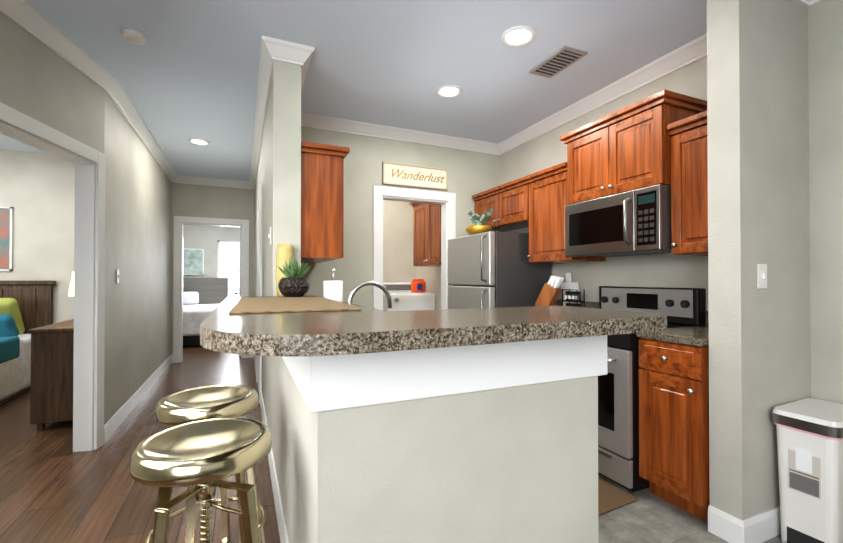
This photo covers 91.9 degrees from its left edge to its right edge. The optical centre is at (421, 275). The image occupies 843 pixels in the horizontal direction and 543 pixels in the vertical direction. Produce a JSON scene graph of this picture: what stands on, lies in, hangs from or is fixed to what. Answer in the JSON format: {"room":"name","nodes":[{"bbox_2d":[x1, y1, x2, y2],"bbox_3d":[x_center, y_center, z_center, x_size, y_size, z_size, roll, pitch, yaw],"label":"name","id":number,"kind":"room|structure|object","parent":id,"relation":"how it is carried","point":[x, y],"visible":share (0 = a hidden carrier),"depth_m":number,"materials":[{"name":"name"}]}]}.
{"room":"kitchen","nodes":[
{"label":"kitchen","id":0,"kind":"room"},
{"bbox_2d":[0,149,74,323],"bbox_3d":[-5.123,-0.119,4.618,3.550,2.730,0.120,0,-1,-24],"label":"wall","id":1,"kind":"structure","parent":0,"point":[37,192],"depth_m":4.82,"materials":[{"name":"beige paint"}]},
{"bbox_2d":[0,206,12,270],"bbox_3d":[-5.034,-0.425,4.580,0.660,0.740,0.024,0,-1,-24],"label":"framed picture","id":2,"kind":"object","parent":1,"relation":"attached to","point":[6,238],"visible":0.93,"depth_m":4.69,"materials":[{"name":"paper"}]},
{"bbox_2d":[0,11,104,449],"bbox_3d":[-1.911,-0.158,0.024,0.120,2.730,6.000,0,0,-9],"label":"wall","id":3,"kind":"structure","parent":0,"point":[41,82],"depth_m":2.45,"materials":[{"name":"beige paint"}]},
{"bbox_2d":[0,102,105,451],"bbox_3d":[-2.296,0.167,2.436,0.140,2.120,1.080,0,0,-9],"label":"door frame","id":4,"kind":"structure","parent":3,"relation":"attached to","point":[89,331],"depth_m":2.87,"materials":[{"name":"white wood"}]},
{"bbox_2d":[0,0,821,188],"bbox_3d":[-0.614,-1.430,1.830,4.957,0.104,9.820,0,-1,-24],"label":"crown molding","id":5,"kind":"structure","parent":3,"relation":"attached to","point":[28,18],"depth_m":3.19,"materials":[{"name":"white wood"}]},
{"bbox_2d":[104,91,171,424],"bbox_3d":[-3.049,-0.121,4.462,0.120,2.730,3.260,0,-1,-24],"label":"wall","id":6,"kind":"structure","parent":0,"point":[138,217],"depth_m":3.80,"materials":[{"name":"beige paint"}]},
{"bbox_2d":[116,269,119,282],"bbox_3d":[-2.473,0.005,3.326,0.016,0.116,0.072,0,-1,-24],"label":"light switch","id":7,"kind":"object","parent":6,"relation":"attached to","point":[117,276],"visible":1,"depth_m":3.31,"materials":[{"name":"white plastic"}]},
{"bbox_2d":[104,355,172,443],"bbox_3d":[-2.955,1.183,4.426,0.030,0.122,3.140,0,-1,-24],"label":"baseboard","id":8,"kind":"structure","parent":6,"relation":"attached to","point":[111,426],"depth_m":3.77,"materials":[{"name":"white wood"}]},
{"bbox_2d":[0,345,280,542],"bbox_3d":[-3.196,1.269,4.462,12.000,0.050,17.000,0,-1,-24],"label":"floor","id":9,"kind":"structure","parent":0,"point":[54,488],"depth_m":2.44,"materials":[{"name":"brown wood"}]},
{"bbox_2d":[0,281,55,404],"bbox_3d":[-4.735,0.642,3.558,1.730,1.190,2.100,0,-1,-24],"label":"bed","id":10,"kind":"object","parent":9,"relation":"on","point":[25,306],"visible":0.9,"depth_m":4.42,"materials":[{"name":"brown wood"}]},
{"bbox_2d":[28,319,73,430],"bbox_3d":[-3.111,0.834,3.820,0.499,0.810,1.180,0,-1,-24],"label":"dresser","id":11,"kind":"object","parent":9,"relation":"on","point":[51,392],"visible":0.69,"depth_m":3.26,"materials":[{"name":"brown wood"}]},
{"bbox_2d":[68,272,73,295],"bbox_3d":[-3.003,0.196,3.637,0.230,0.460,0.230,0,-1,-24],"label":"bedside lamp","id":12,"kind":"object","parent":11,"relation":"on","point":[71,290],"visible":0.06,"depth_m":3.54,"materials":[{"name":"white"}]},
{"bbox_2d":[129,417,271,542],"bbox_3d":[-0.649,0.850,1.222,0.437,0.736,0.437,0,-1,-32],"label":"stool","id":13,"kind":"object","parent":9,"relation":"on","point":[204,457],"visible":1,"depth_m":1.18,"materials":[{"name":"gold metal"}]},
{"bbox_2d":[144,385,265,542],"bbox_3d":[-0.865,0.853,1.657,0.437,0.736,0.437,0,-1,36],"label":"stool","id":14,"kind":"object","parent":9,"relation":"on","point":[200,403],"visible":0.44,"depth_m":1.65,"materials":[{"name":"gold metal"}]},
{"bbox_2d":[183,278,227,345],"bbox_3d":[-4.711,0.654,8.001,1.600,1.240,2.010,0,-1,-24],"label":"bed","id":15,"kind":"object","parent":9,"relation":"on","point":[203,298],"visible":0.17,"depth_m":8.71,"materials":[{"name":"white fabric"}]},
{"bbox_2d":[183,225,239,277],"bbox_3d":[-4.557,-0.080,9.294,5.000,2.730,0.120,0,-1,-24],"label":"wall","id":16,"kind":"structure","parent":0,"point":[205,238],"depth_m":9.12,"materials":[{"name":"beige paint"}]},
{"bbox_2d":[183,248,203,274],"bbox_3d":[-5.049,-0.307,8.998,0.420,0.580,0.025,0,-1,-24],"label":"framed picture","id":17,"kind":"object","parent":16,"relation":"attached to","point":[193,261],"visible":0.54,"depth_m":9.00,"materials":[{"name":"paper"}]},
{"bbox_2d":[217,240,239,296],"bbox_3d":[-4.144,-0.114,9.435,1.150,1.380,0.105,0,-1,-24],"label":"bedroom window","id":18,"kind":"structure","parent":16,"relation":"in","point":[227,259],"depth_m":9.37,"materials":[{"name":"white"}]},
{"bbox_2d":[171,183,254,354],"bbox_3d":[-1.848,-0.102,6.707,4.130,2.730,0.120,0,-1,-24],"label":"wall","id":19,"kind":"structure","parent":0,"point":[193,200],"depth_m":6.10,"materials":[{"name":"beige paint"}]},
{"bbox_2d":[173,216,248,362],"bbox_3d":[-3.301,0.201,6.493,1.000,2.120,0.945,0,-1,-24],"label":"door frame","id":20,"kind":"structure","parent":19,"relation":"attached to","point":[178,292],"depth_m":5.95,"materials":[{"name":"white wood"}]},
{"bbox_2d":[254,60,379,542],"bbox_3d":[-1.349,-0.127,3.719,0.170,2.730,5.750,0,-1,-24],"label":"wall","id":21,"kind":"structure","parent":0,"point":[327,463],"depth_m":1.51,"materials":[{"name":"beige paint"}]},
{"bbox_2d":[252,355,255,371],"bbox_3d":[-2.281,1.193,5.576,0.027,0.122,1.580,0,-1,-24],"label":"baseboard","id":22,"kind":"structure","parent":21,"relation":"attached to","point":[254,357],"depth_m":5.70,"materials":[{"name":"white"}]},
{"bbox_2d":[256,185,262,403],"bbox_3d":[-1.772,0.184,4.388,0.060,2.120,1.020,0,-1,-24],"label":"door frame","id":23,"kind":"structure","parent":21,"relation":"attached to","point":[259,289],"depth_m":4.14,"materials":[{"name":"white"}]},
{"bbox_2d":[260,392,288,542],"bbox_3d":[-0.906,1.167,2.475,0.014,0.122,3.164,0,-1,-24],"label":"baseboard","id":24,"kind":"structure","parent":21,"relation":"attached to","point":[277,498],"depth_m":2.14,"materials":[{"name":"white wood"}]},
{"bbox_2d":[282,356,329,412],"bbox_3d":[-0.609,0.261,1.800,0.022,0.182,1.691,0,-1,-24],"label":"trim","id":25,"kind":"structure","parent":21,"relation":"attached to","point":[329,383],"depth_m":1.04,"materials":[{"name":"white paint"}]},
{"bbox_2d":[301,141,349,263],"bbox_3d":[-0.852,-0.497,3.215,0.324,0.762,1.060,0,-1,-24],"label":"upper cabinet","id":26,"kind":"object","parent":21,"relation":"attached to","point":[322,195],"visible":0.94,"depth_m":2.76,"materials":[{"name":"brown wood"}]},
{"bbox_2d":[200,295,666,355],"bbox_3d":[-0.211,0.143,1.835,1.275,0.042,1.947,0,-1,-24],"label":"bar","id":27,"kind":"object","parent":21,"relation":"on","point":[364,330],"visible":0.98,"depth_m":0.96,"materials":[{"name":"stone"}]},
{"bbox_2d":[276,244,292,295],"bbox_3d":[-0.857,-0.035,2.551,0.104,0.325,0.104,0,-1,-24],"label":"candle","id":28,"kind":"object","parent":27,"relation":"on","point":[284,252],"visible":0.56,"depth_m":2.51,"materials":[{"name":"yellow wax"}]},
{"bbox_2d":[277,257,311,296],"bbox_3d":[-0.747,0.004,2.380,0.201,0.243,0.230,0,-1,-24],"label":"potted plant","id":29,"kind":"object","parent":27,"relation":"on","point":[291,285],"visible":0.98,"depth_m":2.33,"materials":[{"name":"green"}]},
{"bbox_2d":[228,297,361,313],"bbox_3d":[-0.579,0.117,1.772,0.445,0.006,1.014,0,-1,-24],"label":"placemat","id":30,"kind":"object","parent":27,"relation":"on","point":[276,305],"visible":1,"depth_m":1.54,"materials":[{"name":"beige fabric"}]},
{"bbox_2d":[0,0,706,180],"bbox_3d":[-3.196,-1.481,4.485,12.000,0.050,17.000,0,-1,-24],"label":"ceiling","id":31,"kind":"structure","parent":0,"point":[186,71],"depth_m":2.73,"materials":[{"name":"white paint"}]},
{"bbox_2d":[121,29,146,44],"bbox_3d":[-1.761,-1.453,2.494,0.132,0.038,0.132,0,-1,-24],"label":"smoke detector","id":32,"kind":"object","parent":31,"relation":"attached to","point":[132,36],"visible":1,"depth_m":2.46,"materials":[{"name":"white plastic"}]},
{"bbox_2d":[188,138,209,144],"bbox_3d":[-2.415,-1.450,4.424,0.210,0.012,0.210,0,-1,-24],"label":"recessed light","id":33,"kind":"object","parent":31,"relation":"in","point":[196,141],"visible":1,"depth_m":4.41,"materials":[{"name":"white"}]},
{"bbox_2d":[436,85,461,97],"bbox_3d":[0.218,-1.460,3.236,0.210,0.012,0.210,0,-1,-24],"label":"recessed light","id":34,"kind":"object","parent":31,"relation":"in","point":[448,91],"visible":1,"depth_m":3.24,"materials":[{"name":"white"}]},
{"bbox_2d":[501,26,535,46],"bbox_3d":[0.595,-1.466,2.506,0.210,0.012,0.210,0,-1,-24],"label":"recessed light","id":35,"kind":"object","parent":31,"relation":"in","point":[517,36],"visible":1,"depth_m":2.50,"materials":[{"name":"white"}]},
{"bbox_2d":[528,46,587,77],"bbox_3d":[0.932,-1.461,2.808,0.200,0.017,0.360,0,-1,-24],"label":"ceiling vent","id":36,"kind":"object","parent":31,"relation":"in","point":[559,60],"visible":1,"depth_m":2.78,"materials":[{"name":"silver metal"}]},
{"bbox_2d":[383,200,415,281],"bbox_3d":[-0.955,-0.111,5.636,2.100,2.730,0.120,0,-1,-24],"label":"wall","id":37,"kind":"structure","parent":0,"point":[398,266],"depth_m":5.85,"materials":[{"name":"beige paint"}]},
{"bbox_2d":[301,126,499,307],"bbox_3d":[-0.197,-0.123,4.167,2.300,2.730,0.120,0,-1,-24],"label":"wall","id":38,"kind":"structure","parent":0,"point":[470,173],"depth_m":3.96,"materials":[{"name":"beige paint"}]},
{"bbox_2d":[373,186,455,309],"bbox_3d":[-0.079,0.182,4.206,0.910,2.120,0.140,0,-1,-24],"label":"door frame","id":39,"kind":"structure","parent":38,"relation":"attached to","point":[381,194],"depth_m":4.14,"materials":[{"name":"white wood"}]},
{"bbox_2d":[382,161,447,189],"bbox_3d":[-0.053,-1.013,4.158,0.720,0.220,0.025,0,-1,-24],"label":"sign","id":40,"kind":"object","parent":38,"relation":"attached to","point":[400,174],"visible":1,"depth_m":4.14,"materials":[{"name":"beige wood"}]},
{"bbox_2d":[416,266,440,309],"bbox_3d":[0.284,-0.114,5.281,0.120,2.730,1.530,0,-1,-24],"label":"wall","id":41,"kind":"structure","parent":0,"point":[431,275],"depth_m":5.41,"materials":[{"name":"beige paint"}]},
{"bbox_2d":[410,202,440,266],"bbox_3d":[0.190,-0.533,4.902,0.354,0.822,0.900,0,-1,-24],"label":"wall cabinet","id":42,"kind":"object","parent":41,"relation":"attached to","point":[426,234],"visible":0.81,"depth_m":4.84,"materials":[{"name":"brown wood"}]},
{"bbox_2d":[380,0,810,542],"bbox_3d":[0.911,-0.144,1.667,2.290,2.730,0.170,0,-1,-24],"label":"wall","id":43,"kind":"structure","parent":0,"point":[758,179],"depth_m":1.86,"materials":[{"name":"beige paint"}]},
{"bbox_2d":[330,335,607,409],"bbox_3d":[0.197,0.256,1.244,0.989,0.182,0.022,0,-1,-24],"label":"trim","id":44,"kind":"structure","parent":43,"relation":"attached to","point":[356,380],"depth_m":1.19,"materials":[{"name":"white paint"}]},
{"bbox_2d":[737,506,780,542],"bbox_3d":[1.690,1.162,1.932,0.567,0.122,0.014,0,-1,-24],"label":"baseboard","id":45,"kind":"structure","parent":43,"relation":"attached to","point":[760,527],"depth_m":1.86,"materials":[{"name":"white"}]},
{"bbox_2d":[757,264,766,288],"bbox_3d":[1.591,0.003,1.895,0.072,0.116,0.016,0,-1,-24],"label":"light switch","id":46,"kind":"object","parent":43,"relation":"attached to","point":[761,276],"visible":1,"depth_m":1.89,"materials":[{"name":"white plastic"}]},
{"bbox_2d":[500,0,842,403],"bbox_3d":[1.733,-0.135,2.789,0.120,2.730,9.940,0,-1,-24],"label":"wall","id":47,"kind":"structure","parent":0,"point":[825,81],"depth_m":2.06,"materials":[{"name":"beige paint"}]},
{"bbox_2d":[472,182,523,231],"bbox_3d":[0.912,-0.663,4.076,0.340,0.348,0.911,0,-1,-24],"label":"upper cabinet","id":48,"kind":"object","parent":47,"relation":"attached to","point":[507,203],"depth_m":3.96,"materials":[{"name":"brown wood"}]},
{"bbox_2d":[524,166,605,262],"bbox_3d":[1.203,-0.479,3.417,0.340,0.728,0.527,0,-1,-24],"label":"upper cabinet","id":49,"kind":"object","parent":47,"relation":"attached to","point":[536,203],"depth_m":3.37,"materials":[{"name":"brown wood"}]},
{"bbox_2d":[560,89,706,204],"bbox_3d":[1.422,-0.801,2.806,0.434,0.532,0.847,0,-1,-24],"label":"upper cabinet","id":50,"kind":"object","parent":47,"relation":"attached to","point":[625,149],"visible":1,"depth_m":2.60,"materials":[{"name":"brown wood"}]},
{"bbox_2d":[565,184,670,257],"bbox_3d":[1.406,-0.335,2.795,0.469,0.390,0.761,0,-1,-24],"label":"microwave","id":51,"kind":"object","parent":50,"relation":"attached to","point":[634,222],"visible":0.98,"depth_m":2.62,"materials":[{"name":"grey metal"}]},
{"bbox_2d":[666,110,707,255],"bbox_3d":[1.683,-0.505,2.286,0.374,0.762,0.385,0,-1,-24],"label":"upper cabinet","id":52,"kind":"object","parent":47,"relation":"attached to","point":[689,195],"visible":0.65,"depth_m":2.30,"materials":[{"name":"brown wood"}]},
{"bbox_2d":[598,473,781,542],"bbox_3d":[1.642,1.255,2.748,4.530,0.050,9.960,0,-1,-24],"label":"floor","id":53,"kind":"structure","parent":0,"point":[647,517],"depth_m":2.00,"materials":[{"name":"grey tile"}]},
{"bbox_2d":[383,282,434,310],"bbox_3d":[-0.251,0.668,5.484,0.660,1.150,0.684,0,-1,-24],"label":"washer","id":54,"kind":"object","parent":53,"relation":"on","point":[404,297],"visible":0.1,"depth_m":5.24,"materials":[{"name":"white metal"}]},
{"bbox_2d":[411,279,425,292],"bbox_3d":[-0.041,0.133,5.445,0.204,0.182,0.208,0,-1,-24],"label":"container","id":55,"kind":"object","parent":54,"relation":"on","point":[418,285],"visible":1,"depth_m":5.37,"materials":[{"name":"orange plastic"}]},
{"bbox_2d":[448,231,551,308],"bbox_3d":[0.714,0.430,3.980,0.734,1.620,0.780,0,-1,-24],"label":"fridge","id":56,"kind":"object","parent":53,"relation":"on","point":[491,269],"visible":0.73,"depth_m":3.65,"materials":[{"name":"grey metal"}]},
{"bbox_2d":[466,208,492,234],"bbox_3d":[0.557,-0.526,3.934,0.250,0.289,0.271,0,-1,-24],"label":"potted plant","id":57,"kind":"object","parent":56,"relation":"on","point":[480,226],"visible":0.88,"depth_m":3.87,"materials":[{"name":"gold metal"}]},
{"bbox_2d":[598,478,638,515],"bbox_3d":[0.728,1.221,2.454,0.600,0.010,0.840,0,-1,-28],"label":"area rug","id":58,"kind":"object","parent":53,"relation":"on","point":[611,497],"visible":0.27,"depth_m":2.22,"materials":[{"name":"beige fabric"}]},
{"bbox_2d":[598,286,704,491],"bbox_3d":[1.279,0.655,2.731,0.739,1.150,0.765,0,-1,-24],"label":"range","id":59,"kind":"object","parent":53,"relation":"on","point":[618,423],"visible":0.35,"depth_m":2.38,"materials":[{"name":"silver metal"}]},
{"bbox_2d":[638,338,709,521],"bbox_3d":[1.561,0.787,2.243,0.623,0.878,0.345,0,-1,-24],"label":"base cabinet","id":60,"kind":"object","parent":53,"relation":"on","point":[673,423],"visible":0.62,"depth_m":2.06,"materials":[{"name":"brown wood"}]},
{"bbox_2d":[554,300,708,346],"bbox_3d":[1.286,0.280,2.862,0.630,0.139,1.700,0,-1,-24],"label":"countertop","id":61,"kind":"structure","parent":60,"relation":"on","point":[695,336],"depth_m":2.17,"materials":[{"name":"stone"}]},
{"bbox_2d":[535,276,563,305],"bbox_3d":[1.061,0.158,3.430,0.100,0.312,0.265,0,-1,-44],"label":"knife block","id":62,"kind":"object","parent":61,"relation":"on","point":[550,292],"visible":0.88,"depth_m":3.38,"materials":[{"name":"brown wood"}]},
{"bbox_2d":[561,273,579,305],"bbox_3d":[1.271,0.145,3.490,0.056,0.338,0.200,0,-1,-24],"label":"cutting board","id":63,"kind":"object","parent":61,"relation":"on","point":[569,284],"visible":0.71,"depth_m":3.48,"materials":[{"name":"white plastic"}]},
{"bbox_2d":[562,289,584,306],"bbox_3d":[1.248,0.213,3.353,0.080,0.200,0.170,0,-1,-24],"label":"spice rack","id":64,"kind":"object","parent":61,"relation":"on","point":[572,296],"visible":0.75,"depth_m":3.33,"materials":[{"name":"black"}]},
{"bbox_2d":[772,398,842,542],"bbox_3d":[1.817,0.914,1.855,0.443,0.608,0.256,0,-1,-24],"label":"trash can","id":65,"kind":"object","parent":53,"relation":"on","point":[810,448],"visible":1,"depth_m":1.77,"materials":[{"name":"white plastic"}]},
{"bbox_3d":[-0.203,0.785,2.069,0.597,0.878,1.514,0,-1,-24],"label":"base cabinet","id":66,"kind":"object","parent":53,"relation":"on","visible":0},
{"bbox_3d":[-0.189,0.321,2.079,0.627,0.044,1.514,0,-1,-24],"label":"countertop","id":67,"kind":"structure","parent":66,"relation":"on","visible":0},
{"bbox_2d":[323,269,342,301],"bbox_3d":[-0.546,0.131,2.514,0.116,0.349,0.116,0,-1,-24],"label":"paper towel","id":68,"kind":"object","parent":67,"relation":"on","point":[332,289],"visible":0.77,"depth_m":2.47,"materials":[{"name":"white paper"}]},
{"bbox_2d":[347,281,391,307],"bbox_3d":[-0.250,0.164,2.010,0.251,0.275,0.137,0,-1,-24],"label":"faucet","id":69,"kind":"object","parent":67,"relation":"on","point":[373,283],"visible":0.5,"depth_m":2.05,"materials":[{"name":"silver metal"}]}
]}

